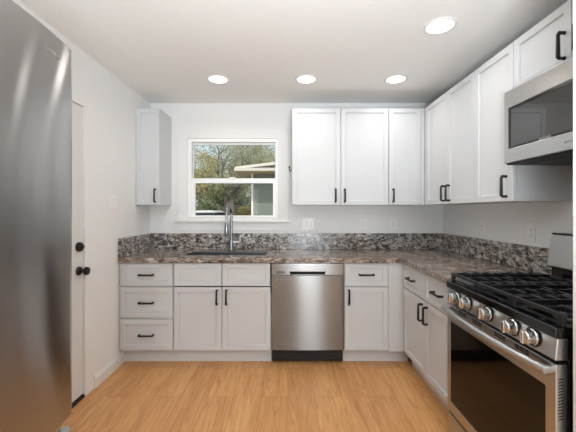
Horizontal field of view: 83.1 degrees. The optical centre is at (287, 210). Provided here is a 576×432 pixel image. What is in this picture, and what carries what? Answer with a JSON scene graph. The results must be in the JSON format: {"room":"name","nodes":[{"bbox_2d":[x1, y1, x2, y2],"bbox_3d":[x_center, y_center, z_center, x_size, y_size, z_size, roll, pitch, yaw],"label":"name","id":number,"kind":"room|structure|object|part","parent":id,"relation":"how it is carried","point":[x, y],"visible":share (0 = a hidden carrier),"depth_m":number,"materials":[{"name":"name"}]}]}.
{"room":"kitchen","nodes":[
{"label":"kitchen","id":0,"kind":"room"},
{"bbox_2d":[13,0,149,393],"bbox_3d":[-1.510,0.094,0.200,0.140,2.440,6.400,0,0,0],"label":"wall","id":1,"kind":"structure","parent":0,"point":[116,103],"depth_m":2.62,"materials":[{"name":"white paint"}]},
{"bbox_2d":[72,102,89,407],"bbox_3d":[-1.466,0.291,1.888,0.187,2.046,0.816,0,0,0],"label":"door","id":2,"kind":"structure","parent":1,"relation":"in","point":[78,246],"depth_m":2.23,"materials":[{"name":"white paint"}]},
{"bbox_3d":[-1.410,0.414,2.245,0.074,0.062,0.062,0,0,0],"label":"knob","id":3,"kind":"part","parent":2,"relation":"part of","materials":[{"name":"black metal"}]},
{"bbox_2d":[72,85,93,395],"bbox_3d":[-1.436,0.236,1.888,0.006,2.155,1.026,0,0,0],"label":"trim","id":4,"kind":"structure","parent":1,"relation":"attached to","point":[79,96],"depth_m":2.33,"materials":[{"name":"white paint"}]},
{"bbox_2d":[94,351,124,388],"bbox_3d":[-1.432,1.263,2.622,0.016,0.102,0.437,0,0,0],"label":"baseboard","id":5,"kind":"structure","parent":1,"relation":"attached to","point":[118,360],"depth_m":2.58,"materials":[{"name":"white wood"}]},
{"bbox_2d":[109,195,116,208],"bbox_3d":[-1.433,-0.071,2.668,0.012,0.116,0.117,0,0,0],"label":"light switch","id":6,"kind":"object","parent":1,"relation":"attached to","point":[112,198],"visible":1,"depth_m":2.65,"materials":[{"name":"white plastic"}]},
{"bbox_2d":[118,233,151,257],"bbox_3d":[-1.427,0.316,3.061,0.022,0.168,0.630,0,0,0],"label":"backsplash","id":7,"kind":"structure","parent":1,"relation":"attached to","point":[127,246],"depth_m":3.00,"materials":[{"name":"stone"}]},
{"bbox_2d":[55,357,447,431],"bbox_3d":[0.092,1.364,0.200,3.345,0.100,6.680,0,0,0],"label":"floor","id":8,"kind":"structure","parent":0,"point":[138,396],"depth_m":2.27,"materials":[{"name":"brown wood"}]},
{"bbox_2d":[0,0,71,431],"bbox_3d":[-0.986,0.417,0.490,0.848,1.793,0.910,0,0,0],"label":"refrigerator","id":9,"kind":"object","parent":8,"relation":"on","point":[36,65],"visible":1,"depth_m":0.78,"materials":[{"name":"grey metal"}]},
{"bbox_3d":[-0.630,0.632,0.499,0.047,0.017,0.888,0,0,0],"label":"grip rail","id":10,"kind":"part","parent":9,"relation":"part of","materials":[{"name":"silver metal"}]},
{"bbox_2d":[120,263,180,360],"bbox_3d":[-1.209,0.877,3.050,0.454,0.873,0.641,0,0,0],"label":"base cabinet","id":11,"kind":"object","parent":8,"relation":"on","point":[146,289],"visible":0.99,"depth_m":2.77,"materials":[{"name":"white paint"}]},
{"bbox_3d":[-1.207,1.056,2.749,0.136,0.019,0.040,0,0,0],"label":"handle","id":12,"kind":"part","parent":11,"relation":"part of","materials":[{"name":"black metal"}]},
{"bbox_3d":[-1.207,0.780,2.749,0.136,0.019,0.040,0,0,0],"label":"handle","id":13,"kind":"part","parent":11,"relation":"part of","materials":[{"name":"black metal"}]},
{"bbox_3d":[-1.207,0.542,2.749,0.136,0.019,0.040,0,0,0],"label":"handle","id":14,"kind":"part","parent":11,"relation":"part of","materials":[{"name":"black metal"}]},
{"bbox_3d":[-1.208,1.056,2.780,0.449,0.260,0.019,0,0,0],"label":"drawer","id":15,"kind":"part","parent":11,"relation":"part of","materials":[{"name":"white paint"}]},
{"bbox_3d":[-1.208,0.780,2.780,0.449,0.260,0.019,0,0,0],"label":"drawer","id":16,"kind":"part","parent":11,"relation":"part of","materials":[{"name":"white paint"}]},
{"bbox_3d":[-1.208,0.542,2.780,0.449,0.193,0.019,0,0,0],"label":"drawer","id":17,"kind":"part","parent":11,"relation":"part of","materials":[{"name":"white paint"}]},
{"bbox_2d":[174,263,271,360],"bbox_3d":[-0.562,0.880,3.050,0.834,0.868,0.641,0,0,0],"label":"base cabinet","id":18,"kind":"object","parent":8,"relation":"on","point":[223,311],"visible":0.98,"depth_m":2.78,"materials":[{"name":"white paint"}]},
{"bbox_3d":[-0.769,0.542,2.780,0.405,0.193,0.019,0,0,0],"label":"false drawer","id":19,"kind":"part","parent":18,"relation":"part of","materials":[{"name":"white paint"}]},
{"bbox_3d":[-0.769,0.918,2.780,0.405,0.536,0.019,0,0,0],"label":"door","id":20,"kind":"part","parent":18,"relation":"part of","materials":[{"name":"white paint"}]},
{"bbox_3d":[-0.604,0.734,2.749,0.019,0.136,0.040,0,0,0],"label":"handle","id":21,"kind":"part","parent":18,"relation":"part of","materials":[{"name":"black metal"}]},
{"bbox_3d":[-0.523,0.734,2.749,0.019,0.136,0.040,0,0,0],"label":"handle","id":22,"kind":"part","parent":18,"relation":"part of","materials":[{"name":"black metal"}]},
{"bbox_3d":[-0.356,0.542,2.780,0.408,0.193,0.019,0,0,0],"label":"false drawer","id":23,"kind":"part","parent":18,"relation":"part of","materials":[{"name":"white paint"}]},
{"bbox_3d":[-0.356,0.918,2.780,0.408,0.536,0.019,0,0,0],"label":"door","id":24,"kind":"part","parent":18,"relation":"part of","materials":[{"name":"white paint"}]},
{"bbox_2d":[272,263,343,360],"bbox_3d":[0.167,0.880,3.054,0.614,0.868,0.592,0,0,0],"label":"dishwasher","id":25,"kind":"object","parent":8,"relation":"on","point":[308,298],"visible":0.97,"depth_m":2.76,"materials":[{"name":"silver metal"}]},
{"bbox_3d":[0.167,0.508,2.773,0.298,0.011,0.018,0,0,0],"label":"pocket handle","id":26,"kind":"part","parent":25,"relation":"part of","materials":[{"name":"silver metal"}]},
{"bbox_2d":[343,263,407,360],"bbox_3d":[0.766,0.877,3.050,0.570,0.873,0.641,0,0,0],"label":"base cabinet","id":27,"kind":"object","parent":8,"relation":"on","point":[373,292],"visible":0.91,"depth_m":2.77,"materials":[{"name":"white paint"}]},
{"bbox_3d":[0.518,0.734,2.749,0.019,0.136,0.040,0,0,0],"label":"handle","id":28,"kind":"part","parent":27,"relation":"part of","materials":[{"name":"black metal"}]},
{"bbox_3d":[0.668,0.542,2.780,0.368,0.193,0.019,0,0,0],"label":"drawer","id":29,"kind":"part","parent":27,"relation":"part of","materials":[{"name":"white paint"}]},
{"bbox_3d":[0.668,0.918,2.780,0.368,0.536,0.019,0,0,0],"label":"door","id":30,"kind":"part","parent":27,"relation":"part of","materials":[{"name":"white paint"}]},
{"bbox_3d":[0.666,0.542,2.749,0.136,0.019,0.040,0,0,0],"label":"handle","id":31,"kind":"part","parent":27,"relation":"part of","materials":[{"name":"black metal"}]},
{"bbox_2d":[403,264,448,409],"bbox_3d":[1.270,0.877,2.318,0.661,0.873,0.894,0,0,0],"label":"base cabinet","id":32,"kind":"object","parent":8,"relation":"on","point":[424,320],"visible":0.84,"depth_m":2.32,"materials":[{"name":"white paint"}]},
{"bbox_2d":[118,233,551,282],"bbox_3d":[0.093,0.336,2.633,3.060,0.207,1.530,0,0,0],"label":"countertop","id":33,"kind":"structure","parent":32,"relation":"on","point":[437,256],"depth_m":3.06,"materials":[{"name":"stone"}]},
{"bbox_2d":[186,251,267,254],"bbox_3d":[-0.571,0.528,3.085,0.782,0.252,0.320,0,0,0],"label":"sink","id":34,"kind":"object","parent":33,"relation":"in","point":[193,252],"visible":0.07,"depth_m":3.22,"materials":[{"name":"silver metal"}]},
{"bbox_2d":[224,205,240,250],"bbox_3d":[-0.542,0.168,3.204,0.132,0.464,0.241,0,0,0],"label":"faucet","id":35,"kind":"object","parent":33,"relation":"on","point":[226,229],"visible":1,"depth_m":3.28,"materials":[{"name":"silver metal"}]},
{"bbox_3d":[-0.581,0.118,3.200,0.027,0.364,0.217,0,0,4],"label":"spout","id":36,"kind":"part","parent":35,"relation":"part of","materials":[{"name":"silver metal"}]},
{"bbox_3d":[0.990,0.542,2.545,0.019,0.193,0.431,0,0,0],"label":"drawer","id":37,"kind":"part","parent":32,"relation":"part of","materials":[{"name":"white paint"}]},
{"bbox_3d":[0.990,0.918,2.545,0.019,0.536,0.431,0,0,0],"label":"door","id":38,"kind":"part","parent":32,"relation":"part of","materials":[{"name":"white paint"}]},
{"bbox_3d":[0.959,0.739,2.368,0.040,0.136,0.019,0,0,0],"label":"handle","id":39,"kind":"part","parent":32,"relation":"part of","materials":[{"name":"black metal"}]},
{"bbox_3d":[0.959,0.739,2.284,0.040,0.136,0.019,0,0,0],"label":"handle","id":40,"kind":"part","parent":32,"relation":"part of","materials":[{"name":"black metal"}]},
{"bbox_3d":[0.990,0.918,2.100,0.019,0.536,0.448,0,0,0],"label":"door","id":41,"kind":"part","parent":32,"relation":"part of","materials":[{"name":"white paint"}]},
{"bbox_3d":[0.959,0.542,2.114,0.040,0.019,0.136,0,0,0],"label":"handle","id":42,"kind":"part","parent":32,"relation":"part of","materials":[{"name":"black metal"}]},
{"bbox_3d":[0.990,0.542,2.100,0.019,0.193,0.448,0,0,0],"label":"drawer","id":43,"kind":"part","parent":32,"relation":"part of","materials":[{"name":"white paint"}]},
{"bbox_2d":[441,233,572,431],"bbox_3d":[1.223,0.719,1.484,0.754,1.190,0.760,0,0,0],"label":"gas range","id":44,"kind":"object","parent":8,"relation":"on","point":[510,334],"visible":0.98,"depth_m":1.41,"materials":[{"name":"silver metal"}]},
{"bbox_3d":[0.894,0.469,1.755,0.037,0.062,0.062,0,0,0],"label":"knob","id":45,"kind":"part","parent":44,"relation":"part of","materials":[{"name":"silver metal"}]},
{"bbox_3d":[0.934,1.208,1.484,0.038,0.141,0.754,0,0,0],"label":"storage drawer","id":46,"kind":"part","parent":44,"relation":"part of","materials":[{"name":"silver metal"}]},
{"bbox_3d":[0.894,0.469,1.652,0.037,0.062,0.062,0,0,0],"label":"knob","id":47,"kind":"part","parent":44,"relation":"part of","materials":[{"name":"silver metal"}]},
{"bbox_3d":[0.894,0.469,1.483,0.037,0.062,0.062,0,0,0],"label":"knob","id":48,"kind":"part","parent":44,"relation":"part of","materials":[{"name":"silver metal"}]},
{"bbox_3d":[0.881,0.549,1.484,0.071,0.038,0.747,0,0,0],"label":"handle","id":49,"kind":"part","parent":44,"relation":"part of","materials":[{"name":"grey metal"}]},
{"bbox_3d":[0.927,0.843,1.490,0.026,0.450,0.673,0,0,0],"label":"door glass","id":50,"kind":"part","parent":44,"relation":"part of","materials":[{"name":"black glass"}]},
{"bbox_3d":[0.932,0.825,1.484,0.041,0.602,0.754,0,0,0],"label":"oven door","id":51,"kind":"part","parent":44,"relation":"part of","materials":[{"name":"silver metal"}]},
{"bbox_3d":[0.933,0.473,1.484,0.045,0.075,0.754,0,0,0],"label":"control panel","id":52,"kind":"part","parent":44,"relation":"part of","materials":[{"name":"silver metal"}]},
{"bbox_2d":[446,280,572,338],"bbox_3d":[1.204,0.416,1.484,0.593,0.038,0.760,0,0,0],"label":"cooktop","id":53,"kind":"object","parent":44,"relation":"in","point":[537,321],"depth_m":1.32,"materials":[{"name":"black metal"}]},
{"bbox_3d":[0.894,0.469,1.316,0.037,0.062,0.062,0,0,0],"label":"knob","id":54,"kind":"part","parent":44,"relation":"part of","materials":[{"name":"silver metal"}]},
{"bbox_3d":[0.894,0.469,1.210,0.037,0.062,0.062,0,0,0],"label":"knob","id":55,"kind":"part","parent":44,"relation":"part of","materials":[{"name":"silver metal"}]},
{"bbox_3d":[1.542,0.222,1.484,0.115,0.179,0.760,0,0,0],"label":"backguard panel","id":56,"kind":"part","parent":44,"relation":"part of","materials":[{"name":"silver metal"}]},
{"bbox_2d":[19,0,567,102],"bbox_3d":[0.092,-1.186,0.200,3.345,0.120,6.680,0,0,0],"label":"ceiling","id":57,"kind":"structure","parent":0,"point":[165,51],"depth_m":2.15,"materials":[{"name":"white paint"}]},
{"bbox_2d":[207,75,228,83],"bbox_3d":[-0.597,-1.122,2.775,0.192,0.006,0.192,0,0,0],"label":"recessed light","id":58,"kind":"object","parent":57,"relation":"in","point":[217,79],"visible":1,"depth_m":2.77,"materials":[{"name":"white plastic"}]},
{"bbox_2d":[295,75,316,83],"bbox_3d":[0.154,-1.122,2.775,0.192,0.006,0.192,0,0,0],"label":"recessed light","id":59,"kind":"object","parent":57,"relation":"in","point":[302,79],"visible":1,"depth_m":2.77,"materials":[{"name":"white plastic"}]},
{"bbox_2d":[384,75,407,83],"bbox_3d":[0.920,-1.122,2.775,0.192,0.006,0.192,0,0,0],"label":"recessed light","id":60,"kind":"object","parent":57,"relation":"in","point":[394,79],"visible":1,"depth_m":2.77,"materials":[{"name":"white plastic"}]},
{"bbox_2d":[423,17,457,34],"bbox_3d":[0.925,-1.122,1.978,0.192,0.006,0.192,0,0,0],"label":"recessed light","id":61,"kind":"object","parent":57,"relation":"in","point":[442,25],"visible":1,"depth_m":1.97,"materials":[{"name":"white plastic"}]},
{"bbox_2d":[150,103,442,277],"bbox_3d":[0.092,0.094,3.470,3.345,2.440,0.140,0,0,0],"label":"wall","id":62,"kind":"structure","parent":0,"point":[185,116],"depth_m":3.40,"materials":[{"name":"white paint"}]},
{"bbox_2d":[136,108,171,204],"bbox_3d":[-1.327,-0.515,3.214,0.220,0.914,0.370,0,0,0],"label":"upper cabinet","id":63,"kind":"object","parent":62,"relation":"attached to","point":[153,125],"visible":1,"depth_m":3.08,"materials":[{"name":"white paint"}]},
{"bbox_3d":[-1.327,-0.514,3.079,0.218,0.912,0.019,0,0,0],"label":"door","id":64,"kind":"part","parent":63,"relation":"part of","materials":[{"name":"white paint"}]},
{"bbox_3d":[-1.252,-0.145,3.049,0.019,0.136,0.040,0,0,0],"label":"handle","id":65,"kind":"part","parent":63,"relation":"part of","materials":[{"name":"black metal"}]},
{"bbox_2d":[174,130,288,229],"bbox_3d":[-0.580,-0.321,3.421,1.190,1.046,0.127,0,0,0],"label":"window","id":66,"kind":"structure","parent":62,"relation":"in","point":[186,182],"depth_m":3.39,"materials":[{"name":"white plastic"}]},
{"bbox_3d":[-0.580,0.105,3.394,1.190,0.026,0.072,0,0,0],"label":"sill","id":67,"kind":"part","parent":66,"relation":"part of","materials":[{"name":"white wood"}]},
{"bbox_3d":[-0.578,-0.345,3.441,0.942,0.826,0.089,0,0,0],"label":"frame","id":68,"kind":"part","parent":66,"relation":"part of","materials":[{"name":"white plastic"}]},
{"bbox_3d":[-0.569,-0.144,3.427,0.876,0.393,0.026,0,0,0],"label":"sash","id":69,"kind":"part","parent":66,"relation":"part of","materials":[{"name":"white plastic"}]},
{"bbox_3d":[-0.569,-0.505,3.460,0.876,0.430,0.024,0,0,0],"label":"sash","id":70,"kind":"part","parent":66,"relation":"part of","materials":[{"name":"white plastic"}]},
{"bbox_2d":[152,233,441,248],"bbox_3d":[0.093,0.316,3.387,3.060,0.168,0.022,0,0,0],"label":"backsplash","id":71,"kind":"structure","parent":62,"relation":"attached to","point":[159,240],"depth_m":3.38,"materials":[{"name":"stone"}]},
{"bbox_2d":[303,218,313,229],"bbox_3d":[0.213,0.136,3.395,0.117,0.116,0.009,0,0,0],"label":"wall outlet","id":72,"kind":"object","parent":62,"relation":"attached to","point":[308,223],"visible":1,"depth_m":3.39,"materials":[{"name":"white plastic"}]},
{"bbox_2d":[292,108,387,204],"bbox_3d":[0.494,-0.515,3.214,0.911,0.914,0.370,0,0,0],"label":"upper cabinet","id":73,"kind":"object","parent":62,"relation":"attached to","point":[340,156],"visible":1,"depth_m":3.08,"materials":[{"name":"white paint"}]},
{"bbox_3d":[0.268,-0.514,3.079,0.455,0.912,0.019,0,0,0],"label":"door","id":74,"kind":"part","parent":73,"relation":"part of","materials":[{"name":"white paint"}]},
{"bbox_3d":[0.726,-0.514,3.079,0.447,0.912,0.019,0,0,0],"label":"door","id":75,"kind":"part","parent":73,"relation":"part of","materials":[{"name":"white paint"}]},
{"bbox_2d":[360,218,365,229],"bbox_3d":[0.785,0.136,3.395,0.070,0.116,0.009,0,0,0],"label":"wall outlet","id":76,"kind":"object","parent":62,"relation":"attached to","point":[362,220],"visible":1,"depth_m":3.39,"materials":[{"name":"white plastic"}]},
{"bbox_2d":[389,218,395,229],"bbox_3d":[1.095,0.136,3.395,0.070,0.116,0.009,0,0,0],"label":"wall outlet","id":77,"kind":"object","parent":62,"relation":"attached to","point":[392,221],"visible":1,"depth_m":3.39,"materials":[{"name":"white plastic"}]},
{"bbox_2d":[388,108,424,204],"bbox_3d":[1.123,-0.515,3.214,0.338,0.914,0.370,0,0,0],"label":"upper cabinet","id":78,"kind":"object","parent":62,"relation":"attached to","point":[406,126],"visible":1,"depth_m":3.08,"materials":[{"name":"white paint"}]},
{"bbox_3d":[0.991,-0.145,3.049,0.019,0.136,0.040,0,0,0],"label":"handle","id":79,"kind":"part","parent":78,"relation":"part of","materials":[{"name":"black metal"}]},
{"bbox_2d":[443,165,572,247],"bbox_3d":[1.695,0.094,0.200,0.140,2.440,6.400,0,0,0],"label":"wall","id":80,"kind":"structure","parent":0,"point":[504,222],"depth_m":2.36,"materials":[{"name":"white paint"}]},
{"bbox_2d":[425,71,497,204],"bbox_3d":[1.436,-0.515,2.659,0.374,0.914,0.820,0,0,0],"label":"upper cabinet","id":81,"kind":"object","parent":80,"relation":"attached to","point":[450,119],"visible":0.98,"depth_m":2.59,"materials":[{"name":"white paint"}]},
{"bbox_3d":[1.300,-0.514,2.837,0.019,0.912,0.395,0,0,0],"label":"door","id":82,"kind":"part","parent":81,"relation":"part of","materials":[{"name":"white paint"}]},
{"bbox_3d":[1.269,-0.145,2.676,0.040,0.136,0.019,0,0,0],"label":"handle","id":83,"kind":"part","parent":81,"relation":"part of","materials":[{"name":"black metal"}]},
{"bbox_3d":[1.269,-0.145,2.596,0.040,0.136,0.019,0,0,0],"label":"handle","id":84,"kind":"part","parent":81,"relation":"part of","materials":[{"name":"black metal"}]},
{"bbox_3d":[1.300,-0.514,2.442,0.019,0.912,0.385,0,0,0],"label":"door","id":85,"kind":"part","parent":81,"relation":"part of","materials":[{"name":"white paint"}]},
{"bbox_2d":[480,221,484,234],"bbox_3d":[1.620,0.142,2.708,0.009,0.116,0.070,0,0,0],"label":"wall outlet","id":86,"kind":"object","parent":80,"relation":"attached to","point":[482,223],"visible":1,"depth_m":2.70,"materials":[{"name":"white plastic"}]},
{"bbox_2d":[442,233,551,274],"bbox_3d":[1.612,0.316,2.622,0.022,0.168,1.508,0,0,0],"label":"backsplash","id":87,"kind":"structure","parent":80,"relation":"attached to","point":[525,257],"depth_m":2.43,"materials":[{"name":"stone"}]},
{"bbox_2d":[475,42,570,202],"bbox_3d":[1.436,-0.515,2.054,0.374,0.914,0.382,0,0,0],"label":"upper cabinet","id":88,"kind":"object","parent":80,"relation":"attached to","point":[496,181],"visible":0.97,"depth_m":2.00,"materials":[{"name":"white paint"}]},
{"bbox_3d":[1.300,-0.514,2.054,0.019,0.912,0.380,0,0,0],"label":"door","id":89,"kind":"part","parent":88,"relation":"part of","materials":[{"name":"white paint"}]},
{"bbox_3d":[1.269,-0.145,1.918,0.040,0.136,0.019,0,0,0],"label":"handle","id":90,"kind":"part","parent":88,"relation":"part of","materials":[{"name":"black metal"}]},
{"bbox_2d":[527,224,535,241],"bbox_3d":[1.620,0.144,2.165,0.009,0.116,0.070,0,0,0],"label":"wall outlet","id":91,"kind":"object","parent":80,"relation":"attached to","point":[531,228],"visible":1,"depth_m":2.16,"materials":[{"name":"white plastic"}]},
{"bbox_2d":[529,227,532,237],"bbox_3d":[1.617,0.144,2.165,0.003,0.068,0.033,0,0,0],"label":"receptacle","id":92,"kind":"object","parent":91,"relation":"attached to","point":[530,228],"depth_m":2.16,"materials":[{"name":"white plastic"}]},
{"bbox_2d":[514,0,572,87],"bbox_3d":[1.436,-0.825,1.479,0.374,0.294,0.760,0,0,0],"label":"upper cabinet","id":93,"kind":"object","parent":80,"relation":"attached to","point":[549,43],"visible":0.77,"depth_m":1.64,"materials":[{"name":"white paint"}]},
{"bbox_2d":[504,57,572,164],"bbox_3d":[1.402,-0.462,1.481,0.426,0.418,0.754,0,0,0],"label":"microwave","id":94,"kind":"object","parent":93,"relation":"attached to","point":[538,113],"visible":0.89,"depth_m":1.59,"materials":[{"name":"silver metal"}]},
{"bbox_3d":[1.423,-0.269,1.481,0.355,0.018,0.744,0,0,0],"label":"underside panel","id":95,"kind":"part","parent":94,"relation":"part of","materials":[{"name":"black plastic"}]},
{"bbox_3d":[1.244,-0.461,1.563,0.011,0.203,0.495,0,0,0],"label":"door glass","id":96,"kind":"part","parent":94,"relation":"part of","materials":[{"name":"grey glass"}]},
{"bbox_3d":[1.269,-0.771,1.515,0.040,0.136,0.019,0,0,0],"label":"handle","id":97,"kind":"part","parent":93,"relation":"part of","materials":[{"name":"black metal"}]},
{"bbox_3d":[1.269,-0.771,1.430,0.040,0.136,0.019,0,0,0],"label":"handle","id":98,"kind":"part","parent":93,"relation":"part of","materials":[{"name":"metal"}]},
{"bbox_3d":[1.300,-0.825,1.288,0.019,0.290,0.377,0,0,0],"label":"door","id":99,"kind":"part","parent":93,"relation":"part of","materials":[{"name":"white paint"}]},
{"bbox_2d":[573,0,575,431],"bbox_3d":[1.287,0.094,1.042,0.676,2.440,0.085,0,0,0],"label":"wall partition","id":100,"kind":"structure","parent":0,"point":[574,1],"depth_m":1.08,"materials":[{"name":"white paint"}]},
{"label":"outside","id":101,"kind":"structure","parent":0,"visible":0},
{"bbox_3d":[0.000,1.564,21.770,60.000,0.200,36.460,0,0,0],"label":"ground","id":102,"kind":"structure","parent":101,"visible":0},
{"bbox_2d":[196,197,220,210],"bbox_3d":[-2.648,0.512,10.600,1.184,1.955,1.274,0,0,0],"label":"shrub","id":103,"kind":"object","parent":102,"relation":"on","point":[209,202],"visible":0.11,"depth_m":10.46,"materials":[{"name":"green plant"}]},
{"bbox_2d":[196,210,224,214],"bbox_3d":[-3.199,0.724,9.050,4.282,1.480,1.800,0,0,0],"label":"car","id":104,"kind":"object","parent":102,"relation":"on","point":[202,212],"visible":0.04,"depth_m":8.36,"materials":[{"name":"white paint"}]},
{"bbox_3d":[-2.710,0.026,9.050,1.786,0.085,1.400,0,0,0],"label":"roof panel","id":105,"kind":"part","parent":104,"relation":"part of","materials":[{"name":"white paint"}]},
{"bbox_2d":[194,145,247,204],"bbox_3d":[-6.875,-2.106,24.563,7.839,7.257,9.606,0,0,0],"label":"tree","id":106,"kind":"object","parent":102,"relation":"on","point":[201,187],"visible":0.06,"depth_m":23.73,"materials":[{"name":"green plant"}]},
{"bbox_2d":[196,206,249,212],"bbox_3d":[-5.200,0.594,17.515,9.600,1.740,0.070,0,0,0],"label":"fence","id":107,"kind":"object","parent":102,"relation":"on","point":[236,210],"visible":0.04,"depth_m":17.48,"materials":[{"name":"brown wood"}]},
{"bbox_2d":[199,184,250,206],"bbox_3d":[-3.512,-0.141,18.982,3.712,3.274,2.178,0,0,0],"label":"shrub","id":108,"kind":"object","parent":102,"relation":"on","point":[240,202],"visible":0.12,"depth_m":18.67,"materials":[{"name":"green plant"}]},
{"bbox_2d":[194,145,274,214],"bbox_3d":[-2.102,-1.296,14.943,5.479,5.642,7.125,0,0,-20],"label":"tree","id":109,"kind":"object","parent":102,"relation":"on","point":[240,157],"visible":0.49,"depth_m":13.41,"materials":[{"name":"green plant"}]},
{"bbox_2d":[235,204,250,214],"bbox_3d":[-1.405,0.622,10.904,0.963,1.733,1.018,0,0,20],"label":"shrub","id":110,"kind":"object","parent":102,"relation":"on","point":[241,209],"visible":0.09,"depth_m":10.80,"materials":[{"name":"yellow plant"}]},
{"bbox_2d":[234,162,274,214],"bbox_3d":[1.385,-0.089,8.855,5.230,3.106,2.890,0,0,0],"label":"neighbor house","id":111,"kind":"structure","parent":102,"relation":"on","point":[261,194],"depth_m":8.00,"materials":[{"name":"grey"}]}
]}

